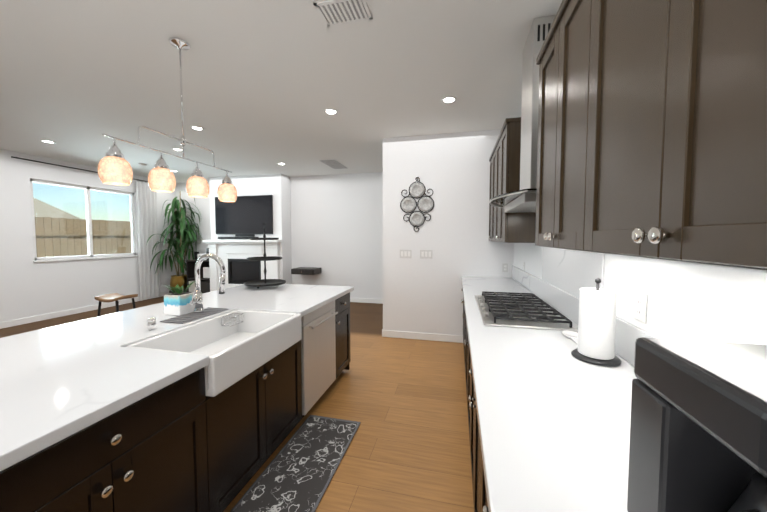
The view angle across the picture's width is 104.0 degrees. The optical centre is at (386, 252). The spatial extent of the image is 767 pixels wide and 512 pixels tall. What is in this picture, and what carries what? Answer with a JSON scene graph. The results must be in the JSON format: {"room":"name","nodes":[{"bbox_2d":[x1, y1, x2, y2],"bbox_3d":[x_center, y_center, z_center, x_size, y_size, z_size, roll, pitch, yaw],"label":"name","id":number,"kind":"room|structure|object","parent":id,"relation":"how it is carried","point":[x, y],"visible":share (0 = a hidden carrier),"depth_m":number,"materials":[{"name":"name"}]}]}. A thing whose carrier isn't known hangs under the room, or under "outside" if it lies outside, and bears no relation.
{"room":"kitchen and living room","nodes":[
{"label":"kitchen and living room","id":0,"kind":"room"},
{"bbox_2d":[0,149,177,321],"bbox_3d":[-6.561,-0.135,3.190,0.150,2.850,9.400,1,3,13],"label":"wall","id":1,"kind":"structure","parent":0,"point":[29,287],"depth_m":5.30,"materials":[{"name":"paint"}]},
{"bbox_2d":[30,179,137,262],"bbox_3d":[-5.873,-0.579,5.943,0.130,1.430,1.750,1,3,13],"label":"window","id":2,"kind":"structure","parent":1,"relation":"in","point":[88,221],"depth_m":5.91,"materials":[{"name":"clear glass"}]},
{"bbox_2d":[11,156,159,300],"bbox_3d":[-5.731,-0.241,6.114,0.135,2.739,2.574,1,3,13],"label":"curtain","id":3,"kind":"object","parent":1,"relation":"hanging from","point":[146,214],"visible":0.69,"depth_m":6.90,"materials":[{"name":"white fabric"}]},
{"bbox_2d":[0,291,170,328],"bbox_3d":[-6.480,1.240,3.238,0.013,0.100,9.398,1,3,13],"label":"baseboard","id":4,"kind":"structure","parent":1,"relation":"attached to","point":[16,322],"depth_m":5.51,"materials":[{"name":"white wood"}]},
{"bbox_2d":[147,317,156,330],"bbox_3d":[-1.338,0.407,1.709,0.044,0.068,0.044,1,3,13],"label":"air gap","id":5,"kind":"object","parent":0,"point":[151,323],"visible":1,"depth_m":1.70,"materials":[{"name":"silver metal"}]},
{"bbox_2d":[0,296,473,511],"bbox_3d":[-2.704,1.382,2.363,8.370,0.100,10.000,1,3,13],"label":"floor","id":6,"kind":"structure","parent":0,"point":[403,401],"depth_m":2.38,"materials":[{"name":"brown wood"}]},
{"bbox_2d":[95,293,137,316],"bbox_3d":[-3.749,0.917,4.178,0.427,0.656,0.308,1,3,13],"label":"stool","id":7,"kind":"object","parent":6,"relation":"on","point":[112,297],"visible":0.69,"depth_m":4.10,"materials":[{"name":"brown wood"}]},
{"bbox_2d":[146,191,202,292],"bbox_3d":[-4.979,-0.195,7.101,0.823,2.595,1.012,1,3,13],"label":"potted plant","id":8,"kind":"object","parent":6,"relation":"on","point":[183,233],"visible":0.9,"depth_m":7.24,"materials":[{"name":"green plant"}]},
{"bbox_2d":[0,288,353,511],"bbox_3d":[-1.407,0.956,1.058,1.121,0.878,4.690,1,3,13],"label":"kitchen island","id":9,"kind":"object","parent":6,"relation":"on","point":[125,411],"depth_m":1.31,"materials":[{"name":"brown wood"}]},
{"bbox_2d":[0,284,351,467],"bbox_3d":[-1.502,0.495,1.047,1.258,0.040,4.770,1,3,13],"label":"island countertop","id":10,"kind":"structure","parent":9,"relation":"on","point":[57,380],"depth_m":1.26,"materials":[{"name":"white stone"}]},
{"bbox_2d":[163,281,194,315],"bbox_3d":[-1.431,0.316,2.084,0.141,0.214,0.229,1,3,13],"label":"planter box","id":11,"kind":"object","parent":10,"relation":"on","point":[177,302],"visible":0.92,"depth_m":2.03,"materials":[{"name":"white ceramic"}]},
{"bbox_2d":[160,307,227,323],"bbox_3d":[-1.280,0.422,2.025,0.175,0.009,0.380,1,3,13],"label":"mat","id":12,"kind":"object","parent":10,"relation":"on","point":[187,317],"visible":0.94,"depth_m":1.97,"materials":[{"name":"grey rubber"}]},
{"bbox_2d":[190,254,225,312],"bbox_3d":[-1.215,0.212,2.039,0.260,0.405,0.092,1,3,13],"label":"faucet","id":13,"kind":"object","parent":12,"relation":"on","point":[197,300],"visible":1,"depth_m":2.04,"materials":[{"name":"silver metal"}]},
{"bbox_2d":[140,308,303,359],"bbox_3d":[-0.944,0.541,1.788,0.533,0.188,0.792,1,3,13],"label":"sink","id":14,"kind":"object","parent":10,"relation":"in","point":[209,335],"depth_m":1.94,"materials":[{"name":"white ceramic"}]},
{"bbox_2d":[221,313,243,326],"bbox_3d":[-1.068,0.467,2.081,0.080,0.060,0.126,1,3,13],"label":"sink caddy","id":15,"kind":"object","parent":14,"relation":"in","point":[229,322],"visible":1,"depth_m":2.08,"materials":[{"name":"silver metal"}]},
{"bbox_2d":[244,223,285,288],"bbox_3d":[-1.292,0.029,3.181,0.418,0.681,0.418,1,3,13],"label":"tray stand","id":16,"kind":"object","parent":10,"relation":"on","point":[264,282],"visible":0.98,"depth_m":3.17,"materials":[{"name":"black metal"}]},
{"bbox_2d":[186,248,209,293],"bbox_3d":[-4.448,0.490,7.338,0.695,1.200,0.370,1,3,13],"label":"organizer","id":17,"kind":"object","parent":6,"relation":"on","point":[204,276],"visible":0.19,"depth_m":7.23,"materials":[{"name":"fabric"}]},
{"bbox_2d":[202,240,281,291],"bbox_3d":[-3.265,0.417,6.785,1.930,1.400,0.200,1,3,13],"label":"mantel surround","id":18,"kind":"object","parent":6,"relation":"on","point":[240,268],"visible":0.69,"depth_m":6.82,"materials":[{"name":"white wood"}]},
{"bbox_2d":[218,237,258,239],"bbox_3d":[-3.344,-0.316,6.741,1.004,0.064,0.093,1,3,13],"label":"soundbar","id":19,"kind":"object","parent":18,"relation":"on","point":[222,238],"visible":0.79,"depth_m":6.70,"materials":[{"name":"black plastic"}]},
{"bbox_2d":[230,415,360,511],"bbox_3d":[-0.553,1.354,1.767,0.430,0.012,1.260,1,3,13],"label":"rug","id":20,"kind":"object","parent":6,"relation":"on","point":[297,473],"visible":0.98,"depth_m":1.85,"materials":[{"name":"grey fabric"}]},
{"bbox_2d":[461,300,464,362],"bbox_3d":[1.116,0.859,3.047,0.613,0.878,0.863,1,3,13],"label":"base cabinet","id":21,"kind":"object","parent":6,"relation":"on","point":[462,301],"depth_m":3.42,"materials":[{"name":"brown wood"}]},
{"bbox_2d":[465,332,468,424],"bbox_3d":[0.923,0.899,2.223,0.613,0.878,1.070,1,3,13],"label":"base cabinet","id":22,"kind":"object","parent":6,"relation":"on","point":[466,333],"depth_m":2.56,"materials":[{"name":"brown wood"}]},
{"bbox_2d":[469,368,476,503],"bbox_3d":[0.731,0.939,1.400,0.613,0.878,0.863,1,3,13],"label":"base cabinet","id":23,"kind":"object","parent":6,"relation":"on","point":[472,407],"depth_m":1.51,"materials":[{"name":"brown wood"}]},
{"bbox_2d":[461,276,637,511],"bbox_3d":[0.664,0.490,1.149,0.640,0.040,5.892,1,3,13],"label":"countertop","id":24,"kind":"structure","parent":23,"relation":"on","point":[553,426],"depth_m":0.88,"materials":[{"name":"white stone"}]},
{"bbox_2d":[475,291,577,330],"bbox_3d":[0.932,0.394,2.186,0.500,0.049,0.940,1,3,13],"label":"cooktop","id":25,"kind":"object","parent":24,"relation":"in","point":[512,309],"visible":1,"depth_m":1.96,"materials":[{"name":"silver metal"}]},
{"bbox_2d":[561,330,577,344],"bbox_3d":[0.972,0.442,1.545,0.090,0.014,0.226,1,3,13],"label":"spoon rest","id":26,"kind":"object","parent":24,"relation":"on","point":[572,335],"visible":0.71,"depth_m":1.59,"materials":[{"name":"white ceramic"}]},
{"bbox_2d":[571,278,621,366],"bbox_3d":[0.911,0.286,1.298,0.180,0.350,0.180,1,3,13],"label":"paper towel holder","id":27,"kind":"object","parent":24,"relation":"on","point":[596,325],"visible":1,"depth_m":1.25,"materials":[{"name":"white paper"}]},
{"bbox_2d":[627,337,766,511],"bbox_3d":[0.514,0.328,0.389,0.230,0.355,0.240,1,3,13],"label":"coffee maker","id":28,"kind":"object","parent":24,"relation":"on","point":[698,432],"visible":1,"depth_m":0.43,"materials":[{"name":"black plastic"}]},
{"bbox_2d":[474,440,484,511],"bbox_3d":[0.556,0.975,0.653,0.613,0.878,0.912,1,3,13],"label":"base cabinet","id":29,"kind":"object","parent":6,"relation":"on","point":[480,506],"depth_m":1.16,"materials":[{"name":"brown wood"}]},
{"bbox_2d":[209,173,291,283],"bbox_3d":[-3.179,-0.321,7.028,1.870,2.850,0.380,1,3,13],"label":"wall","id":30,"kind":"structure","parent":0,"point":[277,186],"depth_m":6.75,"materials":[{"name":"paint"}]},
{"bbox_2d":[215,195,272,236],"bbox_3d":[-3.247,-0.813,6.800,1.490,0.915,0.037,1,3,13],"label":"wall-mounted tv","id":31,"kind":"object","parent":30,"relation":"attached to","point":[244,216],"visible":0.98,"depth_m":6.77,"materials":[{"name":"black plastic"}]},
{"bbox_2d":[175,172,382,298],"bbox_3d":[-1.692,-0.318,6.953,7.920,2.850,0.150,1,3,13],"label":"wall","id":32,"kind":"structure","parent":0,"point":[337,229],"depth_m":6.74,"materials":[{"name":"paint"}]},
{"bbox_2d":[291,267,321,274],"bbox_3d":[-1.797,0.420,6.714,0.540,0.120,0.427,1,3,13],"label":"console shelf","id":33,"kind":"object","parent":32,"relation":"attached to","point":[307,270],"visible":1,"depth_m":6.56,"materials":[{"name":"black wood"}]},
{"bbox_2d":[350,298,382,303],"bbox_3d":[-0.041,1.079,6.548,4.488,0.100,0.017,1,3,13],"label":"baseboard","id":34,"kind":"structure","parent":32,"relation":"attached to","point":[361,300],"depth_m":6.64,"materials":[{"name":"white wood"}]},
{"bbox_2d":[0,0,561,182],"bbox_3d":[-2.704,-1.564,2.220,8.370,0.100,10.000,1,3,13],"label":"ceiling","id":35,"kind":"structure","parent":0,"point":[266,84],"depth_m":2.65,"materials":[{"name":"paint"}]},
{"bbox_2d":[97,37,236,201],"bbox_3d":[-1.495,-0.967,2.173,0.156,1.086,1.041,1,3,13],"label":"pendant chandelier","id":36,"kind":"object","parent":35,"relation":"hanging from","point":[114,167],"visible":1,"depth_m":2.02,"materials":[{"name":"beige glass"}]},
{"bbox_2d":[40,96,456,178],"bbox_3d":[-2.697,-1.551,3.067,6.660,0.007,7.010,1,3,13],"label":"recessed lights","id":37,"kind":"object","parent":35,"relation":"attached to","point":[449,99],"depth_m":3.38,"materials":[{"name":"white"}]},
{"bbox_2d":[318,159,349,168],"bbox_3d":[-0.998,-1.681,5.748,0.350,0.008,0.750,1,3,13],"label":"ceiling vent","id":38,"kind":"object","parent":35,"relation":"in","point":[333,163],"visible":1,"depth_m":5.73,"materials":[{"name":"white metal"}]},
{"bbox_2d":[314,0,372,26],"bbox_3d":[-0.263,-1.491,1.859,0.310,0.010,0.200,1,3,13],"label":"ceiling vent","id":39,"kind":"object","parent":35,"relation":"in","point":[336,12],"visible":1,"depth_m":1.86,"materials":[{"name":"white metal"}]},
{"bbox_2d":[383,129,513,335],"bbox_3d":[0.820,-0.183,4.178,1.765,2.850,0.130,1,3,13],"label":"wall","id":40,"kind":"structure","parent":0,"point":[452,172],"depth_m":4.13,"materials":[{"name":"paint"}]},
{"bbox_2d":[400,250,411,257],"bbox_3d":[0.271,0.024,4.244,0.170,0.120,0.009,1,3,13],"label":"switch plate","id":41,"kind":"object","parent":40,"relation":"attached to","point":[408,253],"depth_m":4.24,"materials":[{"name":"white plastic"}]},
{"bbox_2d":[400,177,433,231],"bbox_3d":[0.424,-0.662,4.163,0.474,0.755,0.022,1,3,13],"label":"art","id":42,"kind":"object","parent":40,"relation":"attached to","point":[417,218],"visible":0.96,"depth_m":4.16,"materials":[{"name":"grey metal"}]},
{"bbox_2d":[382,329,462,342],"bbox_3d":[0.496,1.191,4.249,1.159,0.100,0.017,1,3,13],"label":"baseboard","id":43,"kind":"structure","parent":40,"relation":"attached to","point":[411,335],"depth_m":4.23,"materials":[{"name":"white wood"}]},
{"bbox_2d":[420,250,431,258],"bbox_3d":[0.553,0.028,4.178,0.170,0.120,0.009,1,3,13],"label":"switch plate","id":44,"kind":"object","parent":40,"relation":"attached to","point":[423,253],"depth_m":4.17,"materials":[{"name":"white plastic"}]},
{"bbox_2d":[502,263,507,271],"bbox_3d":[1.566,0.206,3.951,0.070,0.115,0.008,1,3,13],"label":"outlet","id":45,"kind":"object","parent":40,"relation":"attached to","point":[504,267],"visible":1,"depth_m":3.95,"materials":[{"name":"white plastic"}]},
{"bbox_2d":[513,243,766,366],"bbox_3d":[1.152,-0.047,1.393,0.150,2.850,10.000,1,3,13],"label":"wall","id":46,"kind":"structure","parent":0,"point":[687,301],"depth_m":0.97,"materials":[{"name":"paint"}]},
{"bbox_2d":[489,153,492,240],"bbox_3d":[1.416,-0.666,3.560,0.295,1.076,0.751,1,3,13],"label":"upper cabinet","id":47,"kind":"object","parent":46,"relation":"attached to","point":[491,157],"depth_m":3.79,"materials":[{"name":"brown wood"}]},
{"bbox_2d":[493,117,535,242],"bbox_3d":[1.274,-0.636,2.954,0.295,1.076,0.749,1,3,13],"label":"upper cabinet","id":48,"kind":"object","parent":46,"relation":"attached to","point":[515,227],"depth_m":2.62,"materials":[{"name":"brown wood"}]},
{"bbox_2d":[489,15,555,212],"bbox_3d":[0.988,-0.910,2.109,0.477,1.193,0.925,1,3,13],"label":"range hood","id":49,"kind":"object","parent":46,"relation":"attached to","point":[523,199],"visible":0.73,"depth_m":1.97,"materials":[{"name":"silver metal"}]},
{"bbox_2d":[535,0,574,249],"bbox_3d":[0.852,-0.495,1.180,0.311,0.966,0.679,1,3,13],"label":"upper cabinet","id":50,"kind":"object","parent":46,"relation":"attached to","point":[555,59],"depth_m":1.24,"materials":[{"name":"brown wood"}]},
{"bbox_2d":[512,247,658,364],"bbox_3d":[0.885,-0.195,0.612,0.017,1.379,6.773,1,3,13],"label":"backsplash","id":51,"kind":"structure","parent":46,"relation":"attached to","point":[567,275],"depth_m":1.91,"materials":[{"name":"white stone"}]},
{"bbox_2d":[634,291,647,323],"bbox_3d":[1.024,0.221,1.210,0.008,0.116,0.080,1,3,13],"label":"electrical outlet plate","id":52,"kind":"object","parent":51,"relation":"attached to","point":[640,305],"depth_m":1.20,"materials":[{"name":"white plastic"}]},
{"bbox_2d":[571,0,766,271],"bbox_3d":[0.705,-0.465,0.552,0.311,0.966,0.868,1,3,13],"label":"upper cabinet","id":53,"kind":"object","parent":46,"relation":"attached to","point":[652,129],"depth_m":0.58,"materials":[{"name":"brown wood"}]},
{"label":"outside","id":54,"kind":"structure","parent":0,"visible":0},
{"bbox_3d":[-17.258,1.073,9.140,23.340,0.100,30.000,1,3,13],"label":"ground","id":55,"kind":"structure","parent":54,"visible":0},
{"bbox_2d":[33,198,80,218],"bbox_3d":[-13.699,-0.567,7.458,4.000,3.300,8.500,1,3,13],"label":"roof","id":56,"kind":"structure","parent":55,"relation":"on","point":[37,203],"depth_m":11.03,"materials":[{"name":"paint"}]},
{"bbox_2d":[35,217,131,256],"bbox_3d":[-8.815,0.157,6.353,0.070,1.960,10.500,1,3,13],"label":"fence","id":57,"kind":"object","parent":55,"relation":"on","point":[60,244],"depth_m":8.15,"materials":[{"name":"brown wood"}]}
]}

